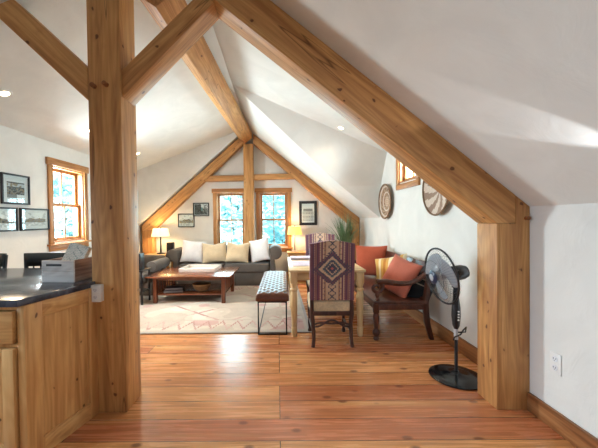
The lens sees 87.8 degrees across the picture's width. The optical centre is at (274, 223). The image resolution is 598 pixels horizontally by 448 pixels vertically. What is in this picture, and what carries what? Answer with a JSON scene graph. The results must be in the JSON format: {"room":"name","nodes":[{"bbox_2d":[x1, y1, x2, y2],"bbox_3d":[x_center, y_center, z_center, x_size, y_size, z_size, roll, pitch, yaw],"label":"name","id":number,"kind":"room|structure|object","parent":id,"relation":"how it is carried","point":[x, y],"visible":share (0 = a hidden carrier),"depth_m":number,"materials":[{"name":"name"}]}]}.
{"room":"living room","nodes":[
{"label":"living room","id":0,"kind":"room"},
{"bbox_2d":[0,125,142,267],"bbox_3d":[-3.208,0.135,2.380,0.160,2.494,9.700,-1,1,1],"label":"wall","id":1,"kind":"structure","parent":0,"point":[21,153],"depth_m":3.96,"materials":[{"name":"paint"}]},
{"bbox_2d":[0,207,18,231],"bbox_3d":[-3.106,-0.052,3.526,0.028,0.280,0.420,-1,1,1],"label":"framed picture","id":2,"kind":"object","parent":1,"relation":"attached to","point":[8,215],"visible":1,"depth_m":3.61,"materials":[{"name":"black"}]},
{"bbox_2d":[0,211,13,227],"bbox_3d":[-3.107,-0.052,3.526,0.001,0.184,0.324,-1,1,1],"label":"print","id":3,"kind":"object","parent":2,"relation":"attached to","point":[6,217],"depth_m":3.59},
{"bbox_2d":[0,172,30,204],"bbox_3d":[-3.109,-0.415,3.721,0.028,0.360,0.400,-1,1,1],"label":"framed picture","id":4,"kind":"object","parent":1,"relation":"attached to","point":[14,188],"visible":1,"depth_m":3.70,"materials":[{"name":"black"}]},
{"bbox_2d":[7,179,24,198],"bbox_3d":[-3.109,-0.415,3.721,0.001,0.210,0.250,-1,1,1],"label":"print","id":5,"kind":"object","parent":4,"relation":"attached to","point":[15,189],"depth_m":3.71},
{"bbox_2d":[19,208,49,230],"bbox_3d":[-3.102,-0.060,4.011,0.028,0.280,0.470,-1,1,1],"label":"framed picture","id":6,"kind":"object","parent":1,"relation":"attached to","point":[29,218],"visible":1,"depth_m":3.98,"materials":[{"name":"black"}]},
{"bbox_2d":[24,213,45,225],"bbox_3d":[-3.103,-0.060,4.011,0.001,0.164,0.354,-1,1,1],"label":"print","id":7,"kind":"object","parent":6,"relation":"attached to","point":[30,219],"depth_m":4.00},
{"bbox_2d":[45,156,90,251],"bbox_3d":[-3.165,-0.275,4.683,0.215,1.300,0.930,-1,1,1],"label":"window","id":8,"kind":"structure","parent":1,"relation":"in","point":[80,173],"depth_m":4.80,"materials":[{"name":"brown wood"}]},
{"bbox_2d":[156,134,345,271],"bbox_3d":[-0.587,-0.482,7.279,5.310,3.510,0.160,-1,1,1],"label":"wall","id":9,"kind":"structure","parent":0,"point":[202,231],"depth_m":7.20,"materials":[{"name":"paint"}]},
{"bbox_2d":[178,214,194,226],"bbox_3d":[-2.063,-0.083,7.204,0.380,0.310,0.028,-1,1,1],"label":"framed picture","id":10,"kind":"object","parent":9,"relation":"attached to","point":[184,220],"visible":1,"depth_m":7.20,"materials":[{"name":"black"}]},
{"bbox_2d":[179,215,192,225],"bbox_3d":[-2.063,-0.083,7.204,0.320,0.250,0.001,-1,1,1],"label":"print","id":11,"kind":"object","parent":10,"relation":"attached to","point":[184,220],"depth_m":7.20},
{"bbox_2d":[193,203,208,215],"bbox_3d":[-1.716,-0.337,7.197,0.370,0.310,0.028,-1,1,1],"label":"framed picture","id":12,"kind":"object","parent":9,"relation":"attached to","point":[199,209],"visible":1,"depth_m":7.20,"materials":[{"name":"black paper"}]},
{"bbox_2d":[212,188,243,245],"bbox_3d":[-1.028,-0.082,7.261,0.870,1.480,0.215,-1,1,1],"label":"window","id":13,"kind":"structure","parent":9,"relation":"in","point":[217,193],"depth_m":7.21,"materials":[{"name":"brown wood"}]},
{"bbox_2d":[255,188,292,251],"bbox_3d":[-0.028,-0.094,7.252,0.870,1.480,0.215,-1,1,1],"label":"window","id":14,"kind":"structure","parent":9,"relation":"in","point":[260,192],"depth_m":7.18,"materials":[{"name":"brown wood"}]},
{"bbox_2d":[299,201,316,224],"bbox_3d":[0.765,-0.252,7.177,0.410,0.560,0.028,-1,1,1],"label":"framed picture","id":15,"kind":"object","parent":9,"relation":"attached to","point":[307,209],"visible":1,"depth_m":7.17,"materials":[{"name":"black"}]},
{"bbox_2d":[302,204,313,222],"bbox_3d":[0.765,-0.252,7.177,0.286,0.436,0.001,-1,1,1],"label":"print","id":16,"kind":"object","parent":15,"relation":"attached to","point":[307,209],"depth_m":7.18},
{"bbox_2d":[0,0,597,225],"bbox_3d":[-0.637,-0.996,2.340,5.010,2.166,9.700,-1,1,1],"label":"ceiling","id":17,"kind":"structure","parent":0,"point":[512,85],"depth_m":2.05,"materials":[{"name":"paint"}]},
{"bbox_2d":[0,90,12,96],"bbox_3d":[-2.689,-1.296,3.083,0.126,0.051,0.135,-1,1,8],"label":"recessed light","id":18,"kind":"object","parent":17,"relation":"in","point":[7,93],"visible":1,"depth_m":3.09,"materials":[{"name":"white plastic"}]},
{"bbox_2d":[141,0,251,142],"bbox_3d":[-0.797,-1.917,4.677,0.300,0.381,4.560,-1,1,3],"label":"ridge beam","id":19,"kind":"structure","parent":17,"relation":"attached to","point":[199,59],"depth_m":3.63,"materials":[{"name":"brown wood"}]},
{"bbox_2d":[54,280,575,447],"bbox_3d":[-0.606,1.409,2.478,5.610,0.120,9.900,-1,1,1],"label":"floor","id":20,"kind":"structure","parent":0,"point":[234,390],"depth_m":2.39,"materials":[{"name":"brown wood"}]},
{"bbox_2d":[0,253,7,267],"bbox_3d":[-2.855,0.833,2.883,0.446,1.076,0.430,-1,1,1],"label":"bar stool","id":21,"kind":"object","parent":20,"relation":"on","point":[3,256],"visible":0.28,"depth_m":3.05,"materials":[{"name":"grey"}]},
{"bbox_2d":[24,253,64,267],"bbox_3d":[-2.245,0.825,2.878,0.446,1.076,0.430,-1,1,1],"label":"bar stool","id":22,"kind":"object","parent":20,"relation":"on","point":[30,259],"visible":0.14,"depth_m":3.06,"materials":[{"name":"grey"}]},
{"bbox_2d":[0,288,98,447],"bbox_3d":[-2.121,0.917,2.104,1.700,0.912,0.758,-1,1,1],"label":"kitchen island","id":23,"kind":"object","parent":20,"relation":"on","point":[49,374],"visible":0.82,"depth_m":1.88,"materials":[{"name":"brown wood"}]},
{"bbox_2d":[0,268,94,306],"bbox_3d":[-2.178,0.438,2.296,1.794,0.040,1.180,-1,1,1],"label":"island countertop","id":24,"kind":"structure","parent":23,"relation":"on","point":[19,287],"depth_m":2.05,"materials":[{"name":"black stone"}]},
{"bbox_2d":[42,257,91,282],"bbox_3d":[-1.519,0.332,2.287,0.240,0.155,0.222,-1,1,4],"label":"crate","id":25,"kind":"object","parent":24,"relation":"on","point":[56,269],"visible":0.83,"depth_m":2.18,"materials":[{"name":"grey"}]},
{"bbox_2d":[62,243,91,259],"bbox_3d":[-1.484,0.248,2.306,0.214,0.211,0.119,0,1,14],"label":"paper napkins","id":26,"kind":"object","parent":25,"relation":"in","point":[75,251],"visible":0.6,"depth_m":2.30,"materials":[{"name":"white paper"}]},
{"bbox_2d":[86,0,140,411],"bbox_3d":[-1.201,-0.260,2.307,0.235,3.238,0.280,-1,1,1],"label":"timber post","id":27,"kind":"object","parent":20,"relation":"on","point":[110,23],"visible":0.94,"depth_m":2.22,"materials":[{"name":"brown wood"}]},
{"bbox_2d":[0,0,87,99],"bbox_3d":[-1.845,-1.472,2.308,1.005,1.184,0.190,-1,1,1],"label":"brace","id":28,"kind":"object","parent":27,"relation":"attached to","point":[16,17],"visible":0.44,"depth_m":2.21,"materials":[{"name":"brown wood"}]},
{"bbox_2d":[91,284,103,301],"bbox_3d":[-1.260,0.489,2.194,0.074,0.120,0.049,-1,1,1],"label":"electrical outlet","id":29,"kind":"object","parent":27,"relation":"attached to","point":[97,289],"visible":0.99,"depth_m":2.17,"materials":[{"name":"white plastic"}]},
{"bbox_2d":[122,0,218,105],"bbox_3d":[-0.762,-1.280,2.302,0.666,0.729,0.190,-1,1,1],"label":"brace","id":30,"kind":"object","parent":27,"relation":"attached to","point":[172,43],"visible":1,"depth_m":2.21,"materials":[{"name":"brown wood"}]},
{"bbox_2d":[142,230,155,253],"bbox_3d":[-2.884,0.723,7.132,0.250,1.160,0.190,-1,1,1],"label":"post","id":31,"kind":"object","parent":20,"relation":"on","point":[148,242],"visible":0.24,"depth_m":7.03,"materials":[{"name":"brown wood"}]},
{"bbox_2d":[142,138,242,229],"bbox_3d":[-1.870,-0.939,7.097,2.320,2.140,0.190,-1,1,1],"label":"rafter","id":32,"kind":"object","parent":31,"relation":"on","point":[156,220],"visible":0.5,"depth_m":7.01,"materials":[{"name":"brown wood"}]},
{"bbox_2d":[144,253,172,284],"bbox_3d":[-2.559,0.982,6.833,0.600,0.645,0.410,-1,1,1],"label":"side table","id":33,"kind":"object","parent":20,"relation":"on","point":[148,253],"visible":0.13,"depth_m":6.73,"materials":[{"name":"brown wood"}]},
{"bbox_2d":[151,227,169,253],"bbox_3d":[-2.526,0.367,6.848,0.390,0.587,0.390,-1,1,1],"label":"table lamp","id":34,"kind":"object","parent":33,"relation":"on","point":[160,232],"visible":0.99,"depth_m":6.72,"materials":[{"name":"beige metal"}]},
{"bbox_2d":[166,242,174,251],"bbox_3d":[-2.309,0.530,6.856,0.136,0.250,0.146,-1,1,1],"label":"speaker","id":35,"kind":"object","parent":33,"relation":"on","point":[170,245],"visible":0.56,"depth_m":6.78},
{"bbox_2d":[167,243,171,251],"bbox_3d":[-2.310,0.531,6.786,0.120,0.230,0.006,-1,1,0],"label":"grille","id":36,"kind":"object","parent":35,"relation":"attached to","point":[169,245],"depth_m":6.78,"materials":[{"name":"fabric"}]},
{"bbox_2d":[139,284,311,333],"bbox_3d":[-1.019,1.305,5.130,2.950,0.012,2.750,-1,1,0],"label":"area rug","id":37,"kind":"object","parent":20,"relation":"on","point":[172,314],"visible":0.7,"depth_m":4.45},
{"bbox_2d":[139,268,150,304],"bbox_3d":[-2.300,1.042,5.187,0.325,0.570,0.340,-1,1,1],"label":"chair","id":38,"kind":"object","parent":37,"relation":"on","point":[141,290],"visible":0.41,"depth_m":5.15,"materials":[{"name":"black plastic"}]},
{"bbox_2d":[139,253,143,269],"bbox_3d":[-2.290,0.621,5.147,0.175,0.270,0.167,-1,1,1],"label":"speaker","id":39,"kind":"object","parent":38,"relation":"on","point":[141,255],"visible":0.4,"depth_m":5.12},
{"bbox_2d":[139,255,169,295],"bbox_3d":[-2.577,0.963,5.958,0.887,0.670,0.780,-1,1,1],"label":"armchair","id":40,"kind":"object","parent":37,"relation":"on","point":[157,263],"visible":0.31,"depth_m":5.75,"materials":[{"name":"grey fabric"}]},
{"bbox_2d":[139,271,147,282],"bbox_3d":[-2.577,0.979,5.878,0.540,0.160,0.620,-1,1,0],"label":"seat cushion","id":41,"kind":"object","parent":40,"relation":"on","point":[145,280],"depth_m":5.59,"materials":[{"name":"grey fabric"}]},
{"bbox_2d":[145,267,239,302],"bbox_3d":[-1.399,1.073,5.530,1.400,0.449,1.000,-1,1,2],"label":"coffee table","id":42,"kind":"object","parent":37,"relation":"on","point":[171,274],"visible":0.92,"depth_m":5.21,"materials":[{"name":"brown wood"}]},
{"bbox_2d":[163,285,184,292],"bbox_3d":[-1.720,1.113,5.302,0.320,0.085,0.222,-1,1,-10],"label":"book","id":43,"kind":"object","parent":42,"relation":"on","point":[177,288],"visible":1,"depth_m":5.21,"materials":[{"name":"black paper"}]},
{"bbox_2d":[157,284,232,294],"bbox_3d":[-1.398,1.161,5.531,1.160,0.025,0.800,-1,1,2],"label":"shelf","id":44,"kind":"object","parent":42,"relation":"attached to","point":[214,289],"depth_m":5.31,"materials":[{"name":"brown wood"}]},
{"bbox_2d":[178,264,221,271],"bbox_3d":[-1.361,0.812,5.695,0.640,0.065,0.540,-1,1,4],"label":"serving tray","id":45,"kind":"object","parent":42,"relation":"on","point":[191,267],"visible":1,"depth_m":5.78,"materials":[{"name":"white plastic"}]},
{"bbox_2d":[192,282,210,291],"bbox_3d":[-1.251,1.081,5.299,0.314,0.136,0.314,-1,1,1],"label":"bowl","id":46,"kind":"object","parent":42,"relation":"on","point":[198,286],"visible":1,"depth_m":5.21,"materials":[{"name":"brown"}]},
{"bbox_2d":[166,244,281,285],"bbox_3d":[-1.045,0.861,6.671,2.383,0.825,0.655,-1,1,1],"label":"sofa","id":47,"kind":"object","parent":37,"relation":"on","point":[248,274],"visible":0.39,"depth_m":6.38,"materials":[{"name":"grey fabric"}]},
{"bbox_2d":[180,240,205,262],"bbox_3d":[-1.726,0.584,6.555,0.540,0.501,0.238,-1,1,-6],"label":"throw cushion","id":48,"kind":"object","parent":47,"relation":"on","point":[192,251],"visible":0.92,"depth_m":6.48,"materials":[{"name":"white fabric"}]},
{"bbox_2d":[179,262,226,266],"bbox_3d":[-1.522,0.912,6.609,0.948,0.185,0.520,-1,1,0],"label":"seat cushion","id":49,"kind":"object","parent":47,"relation":"on","point":[181,264],"depth_m":6.46,"materials":[{"name":"grey fabric"}]},
{"bbox_2d":[202,241,225,263],"bbox_3d":[-1.270,0.594,6.504,0.538,0.463,0.251,-1,1,-7],"label":"throw cushion","id":50,"kind":"object","parent":47,"relation":"on","point":[211,253],"visible":1,"depth_m":6.43,"materials":[{"name":"beige fabric"}]},
{"bbox_2d":[225,241,249,262],"bbox_3d":[-0.787,0.589,6.505,0.509,0.453,0.249,-1,1,7],"label":"throw cushion","id":51,"kind":"object","parent":47,"relation":"on","point":[235,252],"visible":1,"depth_m":6.42,"materials":[{"name":"beige fabric"}]},
{"bbox_2d":[225,261,269,271],"bbox_3d":[-0.571,0.901,6.600,0.948,0.185,0.520,-1,1,0],"label":"seat cushion","id":52,"kind":"object","parent":47,"relation":"on","point":[261,266],"depth_m":6.34,"materials":[{"name":"grey fabric"}]},
{"bbox_2d":[238,244,269,260],"bbox_3d":[-0.572,0.635,6.786,0.948,0.390,0.180,-1,1,0],"label":"cushion","id":53,"kind":"object","parent":47,"relation":"on","point":[249,254],"depth_m":6.70,"materials":[{"name":"grey fabric"}]},
{"bbox_2d":[249,237,269,262],"bbox_3d":[-0.321,0.552,6.535,0.512,0.558,0.254,-1,1,6],"label":"throw cushion","id":54,"kind":"object","parent":47,"relation":"on","point":[259,249],"visible":0.99,"depth_m":6.46,"materials":[{"name":"white fabric"}]},
{"bbox_2d":[255,271,288,334],"bbox_3d":[-0.008,1.054,4.497,0.400,0.510,1.640,-1,1,2],"label":"tufted bench","id":55,"kind":"object","parent":37,"relation":"on","point":[273,287],"visible":1,"depth_m":3.84,"materials":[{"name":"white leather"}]},
{"bbox_2d":[243,142,254,242],"bbox_3d":[-0.587,-0.283,7.087,0.220,3.117,0.210,-1,1,1],"label":"post","id":56,"kind":"object","parent":20,"relation":"on","point":[248,149],"visible":0.65,"depth_m":6.98,"materials":[{"name":"brown wood"}]},
{"bbox_2d":[205,175,243,181],"bbox_3d":[-1.217,-1.039,7.100,1.019,0.125,0.170,-1,1,1],"label":"tie beam","id":57,"kind":"structure","parent":56,"relation":"attached to","point":[217,178],"depth_m":7.01,"materials":[{"name":"brown wood"}]},
{"bbox_2d":[254,173,294,179],"bbox_3d":[0.030,-1.077,7.089,1.029,0.130,0.170,-1,1,1],"label":"tie beam","id":58,"kind":"structure","parent":56,"relation":"attached to","point":[287,176],"depth_m":7.01,"materials":[{"name":"brown wood"}]},
{"bbox_2d":[287,251,305,281],"bbox_3d":[0.592,0.939,6.941,0.640,0.650,0.380,-1,1,1],"label":"side table","id":59,"kind":"object","parent":20,"relation":"on","point":[300,253],"visible":0.23,"depth_m":6.77,"materials":[{"name":"brown wood"}]},
{"bbox_2d":[287,225,301,251],"bbox_3d":[0.439,0.325,6.902,0.330,0.587,0.330,-1,1,1],"label":"table lamp","id":60,"kind":"object","parent":59,"relation":"on","point":[294,230],"visible":0.98,"depth_m":6.79,"materials":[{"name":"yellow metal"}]},
{"bbox_2d":[305,233,334,302],"bbox_3d":[0.742,0.722,4.866,0.483,1.152,0.560,-1,1,1],"label":"dining chair","id":61,"kind":"object","parent":20,"relation":"on","point":[314,237],"visible":0.2,"depth_m":5.06,"materials":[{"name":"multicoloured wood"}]},
{"bbox_2d":[288,257,365,336],"bbox_3d":[0.623,0.912,4.180,0.880,0.790,1.240,-1,1,2],"label":"dining table","id":62,"kind":"object","parent":20,"relation":"on","point":[295,273],"visible":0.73,"depth_m":3.61,"materials":[{"name":"beige wood"}]},
{"bbox_2d":[290,256,309,259],"bbox_3d":[0.431,0.498,4.585,0.400,0.028,0.280,-1,1,1],"label":"placemat","id":63,"kind":"object","parent":62,"relation":"on","point":[291,257],"visible":0.63,"depth_m":4.49,"materials":[{"name":"white fabric"}]},
{"bbox_2d":[291,261,309,265],"bbox_3d":[0.402,0.517,4.085,0.360,0.006,0.450,-1,1,-1],"label":"placemat","id":64,"kind":"object","parent":62,"relation":"on","point":[294,263],"visible":0.65,"depth_m":4.05,"materials":[{"name":"white fabric"}]},
{"bbox_2d":[307,240,354,347],"bbox_3d":[0.618,0.744,3.537,0.483,1.152,0.560,-1,1,2],"label":"dining chair","id":65,"kind":"object","parent":20,"relation":"on","point":[332,262],"visible":1,"depth_m":3.32,"materials":[{"name":"purple fabric"}]},
{"bbox_2d":[324,214,360,242],"bbox_3d":[1.430,0.477,6.550,0.849,1.566,0.790,-1,1,1],"label":"potted grass","id":66,"kind":"object","parent":20,"relation":"on","point":[345,236],"depth_m":6.50,"materials":[{"name":"green plant"}]},
{"bbox_2d":[348,224,358,259],"bbox_3d":[1.800,0.627,7.091,0.220,1.240,0.190,-1,1,1],"label":"post","id":67,"kind":"object","parent":20,"relation":"on","point":[356,237],"visible":0.27,"depth_m":6.99,"materials":[{"name":"brown wood"}]},
{"bbox_2d":[253,134,358,223],"bbox_3d":[0.705,-1.015,7.074,2.370,2.069,0.190,-1,1,1],"label":"rafter","id":68,"kind":"object","parent":67,"relation":"on","point":[307,183],"visible":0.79,"depth_m":6.98,"materials":[{"name":"brown wood"}]},
{"bbox_2d":[354,250,433,340],"bbox_3d":[1.455,0.855,4.369,0.715,0.878,1.815,-1,1,1],"label":"bench","id":69,"kind":"object","parent":20,"relation":"on","point":[379,298],"visible":0.41,"depth_m":3.49,"materials":[{"name":"brown wood"}]},
{"bbox_2d":[355,245,386,275],"bbox_3d":[1.551,0.593,4.997,0.505,0.493,0.202,0,1,23],"label":"throw cushion","id":70,"kind":"object","parent":69,"relation":"on","point":[366,256],"visible":0.7,"depth_m":4.95,"materials":[{"name":"orange fabric"}]},
{"bbox_2d":[375,253,406,287],"bbox_3d":[1.534,0.632,4.097,0.540,0.502,0.230,0,1,43],"label":"throw cushion","id":71,"kind":"object","parent":69,"relation":"on","point":[382,264],"visible":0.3,"depth_m":4.14,"materials":[{"name":"yellow fabric"}]},
{"bbox_2d":[379,254,422,297],"bbox_3d":[1.510,0.634,3.758,0.260,0.515,0.502,-1,1,-32],"label":"throw cushion","id":72,"kind":"object","parent":69,"relation":"on","point":[399,269],"visible":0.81,"depth_m":3.67,"materials":[{"name":"orange fabric"}]},
{"bbox_2d":[407,272,435,299],"bbox_3d":[1.660,0.727,3.657,0.499,0.468,0.144,0,1,34],"label":"throw cushion","id":73,"kind":"object","parent":69,"relation":"on","point":[416,290],"visible":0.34,"depth_m":3.59,"materials":[{"name":"black fabric"}]},
{"bbox_2d":[424,247,477,389],"bbox_3d":[1.545,0.759,2.633,0.458,1.122,0.496,-1,1,1],"label":"pedestal fan","id":74,"kind":"object","parent":20,"relation":"on","point":[438,269],"visible":0.99,"depth_m":2.63,"materials":[{"name":"black plastic"}]},
{"bbox_2d":[477,196,530,409],"bbox_3d":[1.689,0.561,2.290,0.235,1.526,0.250,-1,1,1],"label":"timber post","id":75,"kind":"object","parent":20,"relation":"on","point":[503,249],"visible":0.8,"depth_m":2.20,"materials":[{"name":"brown wood"}]},
{"bbox_2d":[211,0,514,222],"bbox_3d":[0.517,-1.041,2.289,2.340,2.097,0.220,-1,1,1],"label":"rafter","id":76,"kind":"object","parent":75,"relation":"on","point":[262,23],"visible":0.99,"depth_m":2.18,"materials":[{"name":"brown wood"}]},
{"bbox_2d":[359,152,477,346],"bbox_3d":[1.982,0.039,4.795,0.160,2.482,4.780,-1,1,1],"label":"wall","id":77,"kind":"structure","parent":0,"point":[408,228],"depth_m":3.76,"materials":[{"name":"paint"}]},
{"bbox_2d":[378,184,390,218],"bbox_3d":[1.865,-0.380,5.219,0.068,0.592,0.592,-1,1,1],"label":"wall basket","id":78,"kind":"object","parent":77,"relation":"attached to","point":[384,199],"visible":1,"depth_m":5.28,"materials":[{"name":"beige wicker"}]},
{"bbox_2d":[396,159,419,189],"bbox_3d":[1.951,-0.813,4.401,0.196,0.600,0.820,-1,1,1],"label":"window","id":79,"kind":"structure","parent":77,"relation":"in","point":[403,174],"depth_m":4.67,"materials":[{"name":"brown wood"}]},
{"bbox_2d":[422,180,448,215],"bbox_3d":[1.848,-0.398,3.529,0.073,0.612,0.612,-1,1,1],"label":"wall basket","id":80,"kind":"object","parent":77,"relation":"attached to","point":[434,202],"visible":0.38,"depth_m":3.64,"materials":[{"name":"beige wicker"}]},
{"bbox_2d":[403,310,476,364],"bbox_3d":[1.904,1.207,4.754,0.025,0.150,4.660,-1,1,1],"label":"baseboard","id":81,"kind":"structure","parent":77,"relation":"attached to","point":[468,350],"depth_m":3.38,"materials":[{"name":"brown wood"}]},
{"bbox_2d":[529,203,597,437],"bbox_3d":[1.867,0.635,-0.106,0.160,1.448,4.800,-1,1,1],"label":"wall","id":82,"kind":"structure","parent":0,"point":[563,238],"depth_m":1.92,"materials":[{"name":"paint"}]},
{"bbox_2d":[550,351,561,376],"bbox_3d":[1.802,0.897,1.994,0.012,0.134,0.083,-1,1,1],"label":"electrical outlet","id":83,"kind":"object","parent":82,"relation":"attached to","point":[555,359],"visible":1,"depth_m":1.98,"materials":[{"name":"white plastic"}]},
{"bbox_2d":[527,392,597,447],"bbox_3d":[1.782,1.296,-0.145,0.025,0.130,4.700,-1,1,1],"label":"baseboard","id":84,"kind":"structure","parent":82,"relation":"attached to","point":[573,433],"depth_m":1.94,"materials":[{"name":"brown wood"}]},
{"label":"outside","id":85,"kind":"structure","parent":0,"visible":0},
{"bbox_3d":[0.200,4.210,17.068,60.000,0.200,46.000,-1,1,0],"label":"ground","id":86,"kind":"structure","parent":85,"visible":0},
{"bbox_2d":[53,172,73,237],"bbox_3d":[-7.635,-0.970,11.258,3.529,10.537,3.383,0,1,35],"label":"conifer tree","id":87,"kind":"object","parent":86,"relation":"on","point":[67,190],"visible":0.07,"depth_m":10.72,"materials":[{"name":"green plant"}]},
{"bbox_2d":[220,196,266,243],"bbox_3d":[-1.610,-0.822,12.360,3.596,10.059,3.574,-1,1,1],"label":"conifer tree","id":88,"kind":"object","parent":86,"relation":"on","point":[225,201],"visible":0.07,"depth_m":11.78,"materials":[{"name":"green plant"}]},
{"bbox_2d":[263,196,280,241],"bbox_3d":[-1.109,-1.730,18.553,3.596,11.668,3.574,-1,1,-12],"label":"conifer tree","id":89,"kind":"object","parent":86,"relation":"on","point":[266,211],"visible":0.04,"depth_m":18.31,"materials":[{"name":"green plant"}]},
{"bbox_2d":[263,195,284,243],"bbox_3d":[0.495,-0.767,15.187,3.529,9.810,3.383,0,1,16],"label":"conifer tree","id":90,"kind":"object","parent":86,"relation":"on","point":[279,202],"visible":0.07,"depth_m":14.71,"materials":[{"name":"green plant"}]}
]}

